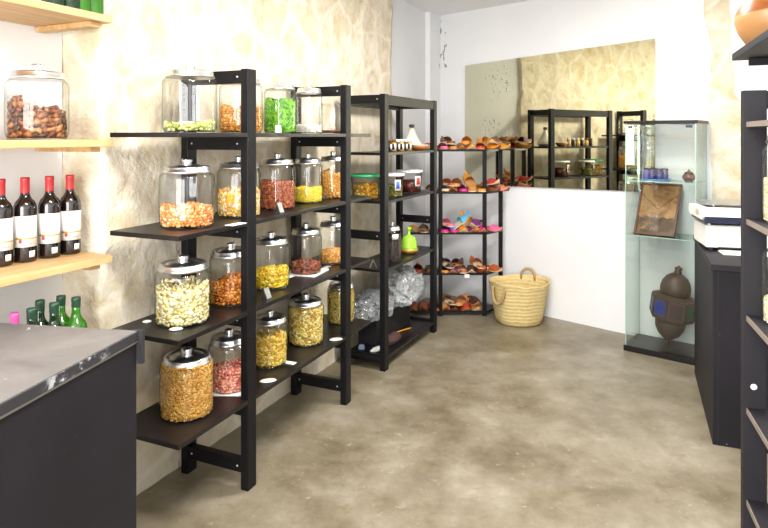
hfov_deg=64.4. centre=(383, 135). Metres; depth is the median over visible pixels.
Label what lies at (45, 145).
shelf
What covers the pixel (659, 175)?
tea glass
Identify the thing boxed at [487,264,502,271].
slipper
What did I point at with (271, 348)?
yellow crisps
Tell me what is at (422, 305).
slipper
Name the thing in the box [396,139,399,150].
spice jar
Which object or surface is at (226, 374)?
sweets
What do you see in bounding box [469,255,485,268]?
slipper
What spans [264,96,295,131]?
greens
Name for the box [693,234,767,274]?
countertop
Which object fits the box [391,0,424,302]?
wall
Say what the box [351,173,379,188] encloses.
plastic tub
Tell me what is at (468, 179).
slipper
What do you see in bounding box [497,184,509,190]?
slipper
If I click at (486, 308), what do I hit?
shoe rack
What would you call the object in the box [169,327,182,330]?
pebble
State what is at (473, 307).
slipper
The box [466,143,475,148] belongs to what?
slipper
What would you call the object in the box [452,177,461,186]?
slipper
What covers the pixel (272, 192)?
nut
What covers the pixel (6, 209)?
wine bottle
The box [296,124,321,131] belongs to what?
powder
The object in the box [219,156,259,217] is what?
glass jar
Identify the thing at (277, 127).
tent card
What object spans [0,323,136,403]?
countertop
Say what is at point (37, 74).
glass jar
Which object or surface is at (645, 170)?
tea glass
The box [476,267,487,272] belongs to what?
slipper
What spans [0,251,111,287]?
shelf
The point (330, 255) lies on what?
snacks
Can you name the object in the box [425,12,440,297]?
trim
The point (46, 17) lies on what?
shelf
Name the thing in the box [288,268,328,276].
square dish
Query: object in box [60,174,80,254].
wine bottle
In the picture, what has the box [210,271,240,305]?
apricot
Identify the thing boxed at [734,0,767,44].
clay pot
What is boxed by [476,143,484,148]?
slipper
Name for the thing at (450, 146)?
slipper
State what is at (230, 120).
crackers
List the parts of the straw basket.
handle, handle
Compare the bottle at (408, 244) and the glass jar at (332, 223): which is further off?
the bottle at (408, 244)
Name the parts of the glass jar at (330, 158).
lid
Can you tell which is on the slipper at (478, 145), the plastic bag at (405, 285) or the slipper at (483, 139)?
the slipper at (483, 139)
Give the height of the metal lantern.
0.564 m
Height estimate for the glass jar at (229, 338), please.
0.260 m
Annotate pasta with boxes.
[328,288,353,323]
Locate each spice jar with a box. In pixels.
[389,139,391,151]
[392,139,395,150]
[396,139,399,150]
[400,139,403,150]
[404,139,407,150]
[408,139,411,150]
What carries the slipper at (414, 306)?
on the shoe rack
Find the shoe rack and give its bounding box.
[410,149,502,315]
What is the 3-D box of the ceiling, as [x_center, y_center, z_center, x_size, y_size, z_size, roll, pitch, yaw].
[0.238,-1.200,2.333,3.590,0.100,7.232,0,0,25]
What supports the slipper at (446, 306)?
on the shoe rack
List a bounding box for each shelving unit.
[110,68,370,491]
[351,94,436,371]
[741,90,767,527]
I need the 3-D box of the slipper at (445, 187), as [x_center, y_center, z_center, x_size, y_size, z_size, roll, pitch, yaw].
[0.503,0.436,5.170,0.090,0.054,0.240,0,0,-6]
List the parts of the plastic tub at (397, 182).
lid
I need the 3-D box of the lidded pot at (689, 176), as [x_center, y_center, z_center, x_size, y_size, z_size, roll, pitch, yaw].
[2.051,0.267,4.102,0.084,0.085,0.084,0,0,0]
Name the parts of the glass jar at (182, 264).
lid, knob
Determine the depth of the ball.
4.02 m
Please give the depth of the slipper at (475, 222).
5.08 m
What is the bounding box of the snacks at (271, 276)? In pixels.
[256,264,288,288]
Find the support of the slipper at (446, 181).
on the slipper at (451, 188)
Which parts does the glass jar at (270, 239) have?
knob, lid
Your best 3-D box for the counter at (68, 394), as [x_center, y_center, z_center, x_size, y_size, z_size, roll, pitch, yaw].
[-1.138,1.048,1.177,0.502,0.903,1.548,0,0,11]
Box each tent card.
[261,287,270,298]
[274,202,283,212]
[275,125,280,131]
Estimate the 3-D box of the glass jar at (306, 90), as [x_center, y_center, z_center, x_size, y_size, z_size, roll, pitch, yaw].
[-0.410,-0.151,3.335,0.146,0.276,0.146,0,0,-25]
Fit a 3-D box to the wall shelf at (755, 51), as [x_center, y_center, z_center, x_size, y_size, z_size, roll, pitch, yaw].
[1.493,-0.320,2.008,0.440,0.060,1.100,0,0,21]
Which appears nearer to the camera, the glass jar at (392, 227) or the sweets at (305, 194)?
the sweets at (305, 194)
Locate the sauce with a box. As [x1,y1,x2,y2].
[400,179,419,192]
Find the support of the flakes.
on the glass jar
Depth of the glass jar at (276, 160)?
3.00 m
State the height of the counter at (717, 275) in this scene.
0.877 m
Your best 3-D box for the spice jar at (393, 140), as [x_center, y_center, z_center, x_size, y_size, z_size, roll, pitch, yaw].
[0.065,0.064,4.187,0.041,0.083,0.043,0,0,1]
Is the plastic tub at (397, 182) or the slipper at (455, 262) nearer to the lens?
the plastic tub at (397, 182)
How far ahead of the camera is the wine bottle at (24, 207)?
2.16 m
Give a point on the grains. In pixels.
(765, 186)
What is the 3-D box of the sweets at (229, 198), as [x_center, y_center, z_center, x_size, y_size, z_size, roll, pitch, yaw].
[-0.659,0.289,2.772,0.187,0.131,0.187,0,0,-3]
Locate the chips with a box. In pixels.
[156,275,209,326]
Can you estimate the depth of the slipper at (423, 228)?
5.19 m
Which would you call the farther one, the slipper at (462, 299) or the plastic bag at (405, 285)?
the slipper at (462, 299)
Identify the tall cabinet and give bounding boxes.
[623,120,708,365]
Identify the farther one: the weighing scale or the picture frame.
the picture frame
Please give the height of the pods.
0.152 m
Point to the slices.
(207, 125)
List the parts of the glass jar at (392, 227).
lid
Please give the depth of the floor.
2.92 m
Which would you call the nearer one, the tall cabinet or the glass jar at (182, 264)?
the glass jar at (182, 264)
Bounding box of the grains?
[763,177,767,220]
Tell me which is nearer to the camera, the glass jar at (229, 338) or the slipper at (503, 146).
the glass jar at (229, 338)
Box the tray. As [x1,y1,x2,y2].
[641,178,670,180]
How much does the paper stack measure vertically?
0.006 m
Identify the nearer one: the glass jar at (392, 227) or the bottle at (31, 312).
the bottle at (31, 312)
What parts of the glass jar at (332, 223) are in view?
lid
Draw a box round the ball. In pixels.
[358,344,364,349]
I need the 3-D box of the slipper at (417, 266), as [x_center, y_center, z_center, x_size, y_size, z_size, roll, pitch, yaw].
[0.286,1.113,5.170,0.090,0.054,0.240,0,0,3]
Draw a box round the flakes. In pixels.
[763,294,767,322]
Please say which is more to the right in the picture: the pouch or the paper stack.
the paper stack
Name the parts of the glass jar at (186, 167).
lid, knob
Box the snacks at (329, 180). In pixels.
[320,168,339,197]
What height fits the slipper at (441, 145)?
0.054 m
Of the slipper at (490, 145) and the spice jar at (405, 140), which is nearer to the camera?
the spice jar at (405, 140)
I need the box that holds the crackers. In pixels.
[220,104,261,131]
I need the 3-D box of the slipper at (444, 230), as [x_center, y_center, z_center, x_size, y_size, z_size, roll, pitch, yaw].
[0.504,0.775,5.170,0.090,0.054,0.240,0,0,-2]
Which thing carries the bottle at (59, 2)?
on the shelf at (46, 17)
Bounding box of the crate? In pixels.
[358,303,409,346]
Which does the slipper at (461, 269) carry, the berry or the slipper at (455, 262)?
the slipper at (455, 262)
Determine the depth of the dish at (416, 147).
4.48 m
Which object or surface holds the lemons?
in the plastic tub at (360, 175)
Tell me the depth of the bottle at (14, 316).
2.06 m
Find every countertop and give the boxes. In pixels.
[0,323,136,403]
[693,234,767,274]
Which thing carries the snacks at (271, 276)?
on the glass jar at (270, 239)
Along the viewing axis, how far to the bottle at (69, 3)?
2.23 m
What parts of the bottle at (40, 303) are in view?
bottle glass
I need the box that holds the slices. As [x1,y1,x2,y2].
[163,119,215,130]
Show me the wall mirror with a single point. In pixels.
(562, 115)
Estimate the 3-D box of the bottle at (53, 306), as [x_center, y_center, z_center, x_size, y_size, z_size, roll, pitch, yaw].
[-1.146,0.729,2.118,0.076,0.302,0.076,0,0,0]
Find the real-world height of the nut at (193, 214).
0.087 m
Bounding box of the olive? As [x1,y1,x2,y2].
[389,183,401,196]
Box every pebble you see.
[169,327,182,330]
[259,378,275,382]
[330,337,341,340]
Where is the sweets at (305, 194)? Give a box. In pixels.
[295,185,321,202]
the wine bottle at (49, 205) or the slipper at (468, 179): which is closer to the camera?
the wine bottle at (49, 205)
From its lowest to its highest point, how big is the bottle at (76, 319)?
0.302 m
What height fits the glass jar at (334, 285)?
0.262 m
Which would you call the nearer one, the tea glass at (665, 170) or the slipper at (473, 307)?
the tea glass at (665, 170)
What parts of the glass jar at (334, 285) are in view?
lid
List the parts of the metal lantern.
pane frame, pane frame, pane, lamp shade, drum frame, pane frame, pane, pane frame, pane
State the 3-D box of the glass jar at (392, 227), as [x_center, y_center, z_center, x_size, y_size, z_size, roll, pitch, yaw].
[0.056,0.723,4.203,0.124,0.264,0.125,0,0,1]
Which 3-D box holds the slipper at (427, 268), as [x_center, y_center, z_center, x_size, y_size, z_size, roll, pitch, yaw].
[0.386,1.113,5.160,0.090,0.054,0.240,0,0,4]
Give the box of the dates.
[291,258,320,273]
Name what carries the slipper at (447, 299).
on the slipper at (446, 306)
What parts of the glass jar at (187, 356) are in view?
lid, knob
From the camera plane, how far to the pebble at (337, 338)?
3.32 m
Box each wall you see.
[0,0,61,323]
[61,0,392,495]
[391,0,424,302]
[441,0,767,344]
[703,0,767,199]
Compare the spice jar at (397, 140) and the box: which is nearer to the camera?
the box
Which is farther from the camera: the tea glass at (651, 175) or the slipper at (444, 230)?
the slipper at (444, 230)
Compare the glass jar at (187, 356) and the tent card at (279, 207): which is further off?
the tent card at (279, 207)
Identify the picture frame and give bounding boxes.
[633,182,682,238]
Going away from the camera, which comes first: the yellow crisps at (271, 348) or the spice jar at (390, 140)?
the yellow crisps at (271, 348)
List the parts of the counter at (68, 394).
corner plate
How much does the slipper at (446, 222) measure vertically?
0.059 m
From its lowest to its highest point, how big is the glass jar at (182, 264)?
0.264 m
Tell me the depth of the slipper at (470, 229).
5.07 m
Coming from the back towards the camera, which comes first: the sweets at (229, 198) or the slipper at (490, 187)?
the slipper at (490, 187)
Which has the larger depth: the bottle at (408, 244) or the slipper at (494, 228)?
the slipper at (494, 228)
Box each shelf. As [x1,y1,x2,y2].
[0,0,111,33]
[0,139,111,151]
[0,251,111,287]
[732,29,767,65]
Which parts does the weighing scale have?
weighing plate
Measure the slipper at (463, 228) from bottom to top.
0.054 m
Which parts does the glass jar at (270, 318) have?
knob, lid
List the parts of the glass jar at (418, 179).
lid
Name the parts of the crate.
lid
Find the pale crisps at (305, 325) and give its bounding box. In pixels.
[289,305,322,345]
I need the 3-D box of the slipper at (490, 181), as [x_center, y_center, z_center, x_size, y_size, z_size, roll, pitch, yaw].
[0.898,0.385,5.148,0.090,0.079,0.235,0,0,-28]
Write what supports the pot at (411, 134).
on the shelving unit at (384, 102)
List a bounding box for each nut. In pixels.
[160,201,213,227]
[259,179,294,208]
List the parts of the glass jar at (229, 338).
lid, knob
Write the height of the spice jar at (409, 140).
0.083 m
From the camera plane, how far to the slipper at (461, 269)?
5.18 m
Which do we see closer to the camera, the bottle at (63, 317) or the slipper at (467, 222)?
the bottle at (63, 317)
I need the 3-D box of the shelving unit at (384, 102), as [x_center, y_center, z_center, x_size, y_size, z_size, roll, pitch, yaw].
[0.062,0.615,4.357,0.325,1.770,0.910,0,0,26]
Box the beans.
[389,232,400,260]
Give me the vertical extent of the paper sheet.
0.001 m
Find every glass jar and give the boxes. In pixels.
[7,64,69,139]
[154,254,210,327]
[159,346,213,422]
[160,158,214,228]
[165,63,217,131]
[208,328,240,390]
[209,242,240,306]
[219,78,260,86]
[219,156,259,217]
[256,231,289,289]
[256,309,287,368]
[258,153,295,209]
[263,79,294,131]
[289,293,323,346]
[291,223,320,274]
[294,153,322,203]
[296,83,321,132]
[320,216,339,263]
[321,151,339,198]
[328,280,354,323]
[389,222,400,260]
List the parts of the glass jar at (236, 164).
knob, lid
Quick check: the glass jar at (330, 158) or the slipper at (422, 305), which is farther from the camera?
the slipper at (422, 305)
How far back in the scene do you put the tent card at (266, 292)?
2.78 m
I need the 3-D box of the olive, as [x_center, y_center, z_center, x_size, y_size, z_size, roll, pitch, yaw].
[0.063,0.367,4.184,0.125,0.084,0.125,0,0,0]
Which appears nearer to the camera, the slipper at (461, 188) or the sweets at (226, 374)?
the sweets at (226, 374)
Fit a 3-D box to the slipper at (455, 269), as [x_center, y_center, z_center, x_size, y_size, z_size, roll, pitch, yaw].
[0.579,1.113,5.160,0.090,0.054,0.240,0,0,5]
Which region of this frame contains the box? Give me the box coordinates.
[694,218,767,251]
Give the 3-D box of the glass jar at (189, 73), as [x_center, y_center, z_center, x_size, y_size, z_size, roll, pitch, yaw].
[-0.788,-0.153,2.479,0.216,0.280,0.216,0,0,-21]
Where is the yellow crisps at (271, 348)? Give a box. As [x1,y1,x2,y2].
[256,327,286,367]
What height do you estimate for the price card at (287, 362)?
0.002 m
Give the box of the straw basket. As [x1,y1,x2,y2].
[488,267,549,326]
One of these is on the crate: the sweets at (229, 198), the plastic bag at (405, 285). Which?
the plastic bag at (405, 285)
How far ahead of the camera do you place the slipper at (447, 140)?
5.17 m
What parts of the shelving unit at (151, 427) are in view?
post, post, post, post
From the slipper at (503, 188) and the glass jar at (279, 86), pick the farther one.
the slipper at (503, 188)
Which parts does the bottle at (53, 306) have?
bottle glass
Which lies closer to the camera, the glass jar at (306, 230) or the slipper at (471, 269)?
the glass jar at (306, 230)
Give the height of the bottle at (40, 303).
0.302 m
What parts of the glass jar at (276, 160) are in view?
lid, knob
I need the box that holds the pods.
[6,95,67,137]
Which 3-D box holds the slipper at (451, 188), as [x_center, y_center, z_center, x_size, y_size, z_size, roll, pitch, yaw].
[0.579,0.436,5.160,0.090,0.054,0.240,0,0,7]
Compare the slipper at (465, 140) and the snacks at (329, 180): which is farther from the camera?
the slipper at (465, 140)
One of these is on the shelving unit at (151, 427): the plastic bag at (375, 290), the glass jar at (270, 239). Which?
the glass jar at (270, 239)
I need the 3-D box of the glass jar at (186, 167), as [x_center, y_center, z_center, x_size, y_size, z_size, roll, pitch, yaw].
[-0.795,0.226,2.463,0.216,0.272,0.216,0,0,-36]
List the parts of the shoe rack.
post, post, post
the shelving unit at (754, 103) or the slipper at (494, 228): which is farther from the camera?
the slipper at (494, 228)
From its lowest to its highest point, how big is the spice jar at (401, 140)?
0.083 m
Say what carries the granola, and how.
in the glass jar at (187, 356)
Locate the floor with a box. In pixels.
[136,294,767,527]
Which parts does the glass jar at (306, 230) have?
lid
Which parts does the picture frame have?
frame rail, frame rail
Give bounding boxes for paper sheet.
[213,389,240,395]
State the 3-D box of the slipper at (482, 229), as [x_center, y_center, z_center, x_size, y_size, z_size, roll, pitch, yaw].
[0.815,0.775,5.160,0.090,0.054,0.240,0,0,-5]
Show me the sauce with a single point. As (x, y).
(409, 186)
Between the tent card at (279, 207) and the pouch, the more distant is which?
the pouch
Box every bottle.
[0,178,12,266]
[9,312,19,323]
[13,177,36,262]
[26,307,36,324]
[35,299,47,324]
[38,176,60,258]
[41,0,64,5]
[47,301,62,325]
[56,295,69,326]
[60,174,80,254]
[65,0,79,8]
[65,296,87,327]
[80,0,90,10]
[91,0,103,13]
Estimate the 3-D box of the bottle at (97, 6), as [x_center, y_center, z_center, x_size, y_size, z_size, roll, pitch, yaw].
[-1.120,-0.604,2.347,0.076,0.302,0.076,0,0,-25]
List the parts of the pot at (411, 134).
lid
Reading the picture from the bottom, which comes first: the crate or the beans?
the crate
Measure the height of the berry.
0.016 m
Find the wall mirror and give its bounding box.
[465,39,654,191]
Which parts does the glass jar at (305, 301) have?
lid, knob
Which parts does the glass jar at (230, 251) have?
lid, knob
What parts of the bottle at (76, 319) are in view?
bottle glass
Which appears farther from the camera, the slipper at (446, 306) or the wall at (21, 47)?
the slipper at (446, 306)
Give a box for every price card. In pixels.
[225,222,245,225]
[283,361,296,364]
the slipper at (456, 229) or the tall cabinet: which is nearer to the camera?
the tall cabinet
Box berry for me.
[321,130,339,132]
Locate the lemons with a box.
[353,181,377,198]
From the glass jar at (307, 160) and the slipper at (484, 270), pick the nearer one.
the glass jar at (307, 160)
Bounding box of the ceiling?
[403,0,529,15]
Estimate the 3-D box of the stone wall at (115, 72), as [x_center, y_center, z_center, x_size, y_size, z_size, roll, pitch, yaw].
[-0.613,0.175,3.685,0.259,2.650,2.794,0,0,26]
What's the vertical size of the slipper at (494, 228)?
0.054 m
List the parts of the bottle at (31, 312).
bottle glass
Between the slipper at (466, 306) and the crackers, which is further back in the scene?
the slipper at (466, 306)
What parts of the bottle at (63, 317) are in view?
bottle glass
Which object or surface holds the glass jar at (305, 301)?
on the shelving unit at (151, 427)
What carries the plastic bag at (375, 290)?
on the crate
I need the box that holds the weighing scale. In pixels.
[689,199,740,224]
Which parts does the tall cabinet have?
plate, plate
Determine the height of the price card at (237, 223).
0.002 m
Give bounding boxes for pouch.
[389,331,400,345]
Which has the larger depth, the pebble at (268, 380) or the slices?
the pebble at (268, 380)
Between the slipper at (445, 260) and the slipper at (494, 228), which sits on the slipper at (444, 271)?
the slipper at (445, 260)
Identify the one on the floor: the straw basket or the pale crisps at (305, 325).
the straw basket
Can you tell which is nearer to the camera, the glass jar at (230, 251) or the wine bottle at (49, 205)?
the wine bottle at (49, 205)
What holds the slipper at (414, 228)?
on the shoe rack
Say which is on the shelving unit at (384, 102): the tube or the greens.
the tube
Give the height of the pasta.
0.193 m
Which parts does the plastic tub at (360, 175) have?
lid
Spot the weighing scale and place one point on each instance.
(710, 211)
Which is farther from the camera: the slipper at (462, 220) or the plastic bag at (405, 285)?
the slipper at (462, 220)
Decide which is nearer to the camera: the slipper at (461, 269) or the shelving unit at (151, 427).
the shelving unit at (151, 427)
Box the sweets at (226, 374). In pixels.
[213,357,240,393]
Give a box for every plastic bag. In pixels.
[354,289,393,320]
[378,265,423,307]
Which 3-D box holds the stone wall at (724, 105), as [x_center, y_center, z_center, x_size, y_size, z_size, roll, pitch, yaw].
[2.370,0.175,4.117,0.405,2.650,0.015,0,0,43]
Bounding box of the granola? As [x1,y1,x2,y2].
[160,354,212,421]
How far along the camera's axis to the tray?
4.17 m
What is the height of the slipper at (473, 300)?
0.055 m
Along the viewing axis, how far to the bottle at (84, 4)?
2.27 m
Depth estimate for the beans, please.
4.15 m
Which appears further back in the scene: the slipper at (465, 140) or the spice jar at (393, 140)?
the slipper at (465, 140)
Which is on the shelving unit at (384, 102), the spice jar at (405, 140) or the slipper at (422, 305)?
the spice jar at (405, 140)
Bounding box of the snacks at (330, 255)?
[319,247,339,262]
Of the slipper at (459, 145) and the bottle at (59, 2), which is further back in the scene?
the slipper at (459, 145)
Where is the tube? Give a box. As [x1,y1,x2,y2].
[370,346,379,352]
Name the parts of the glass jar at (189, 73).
lid, knob, jar glass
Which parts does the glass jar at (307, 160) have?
lid, knob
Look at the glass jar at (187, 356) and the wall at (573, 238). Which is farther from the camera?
the wall at (573, 238)
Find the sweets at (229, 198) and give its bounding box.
[218,186,259,216]
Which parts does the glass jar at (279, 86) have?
lid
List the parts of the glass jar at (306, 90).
lid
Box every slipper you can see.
[409,225,417,231]
[410,301,417,309]
[413,262,422,273]
[418,223,428,232]
[418,301,427,309]
[424,265,429,272]
[437,143,448,148]
[437,185,449,191]
[437,266,448,273]
[440,136,455,143]
[441,226,448,232]
[442,302,449,309]
[443,178,455,185]
[443,218,454,226]
[443,258,453,268]
[443,295,456,304]
[446,144,457,148]
[446,227,457,232]
[447,186,457,191]
[447,258,463,266]
[447,266,457,272]
[449,211,469,229]
[450,301,459,309]
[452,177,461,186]
[456,143,465,148]
[456,265,467,273]
[456,293,467,305]
[457,184,467,191]
[457,225,467,231]
[460,210,479,230]
[460,302,470,309]
[461,136,471,143]
[462,171,476,190]
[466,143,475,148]
[466,265,476,272]
[467,226,477,231]
[467,296,480,304]
[469,219,481,226]
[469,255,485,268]
[469,303,481,309]
[476,137,494,142]
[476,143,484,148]
[476,184,485,191]
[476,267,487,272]
[478,225,485,231]
[480,185,500,190]
[481,178,499,184]
[485,143,500,148]
[487,224,502,231]
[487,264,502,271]
[490,137,500,142]
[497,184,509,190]
[498,143,510,148]
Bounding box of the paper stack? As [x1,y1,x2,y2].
[718,249,767,256]
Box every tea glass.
[643,168,648,178]
[648,168,654,178]
[656,169,662,178]
[662,168,668,178]
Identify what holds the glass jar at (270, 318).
on the shelving unit at (151, 427)
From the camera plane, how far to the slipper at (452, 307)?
5.08 m
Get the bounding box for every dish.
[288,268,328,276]
[412,145,427,149]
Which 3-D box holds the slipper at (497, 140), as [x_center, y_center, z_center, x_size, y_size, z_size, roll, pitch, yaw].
[0.936,0.033,5.144,0.090,0.057,0.242,0,0,24]
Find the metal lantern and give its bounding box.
[649,266,694,344]
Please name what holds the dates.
in the glass jar at (306, 230)
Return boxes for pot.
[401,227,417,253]
[405,124,421,149]
[682,169,694,181]
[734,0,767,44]
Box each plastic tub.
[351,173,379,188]
[389,173,404,196]
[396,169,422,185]
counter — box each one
[0,323,144,527]
[693,234,767,453]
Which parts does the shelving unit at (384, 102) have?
rail, post, post, rail, post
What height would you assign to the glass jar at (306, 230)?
0.268 m
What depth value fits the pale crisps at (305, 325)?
3.23 m
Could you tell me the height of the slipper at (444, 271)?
0.054 m
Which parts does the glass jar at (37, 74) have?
lid, knob, jar glass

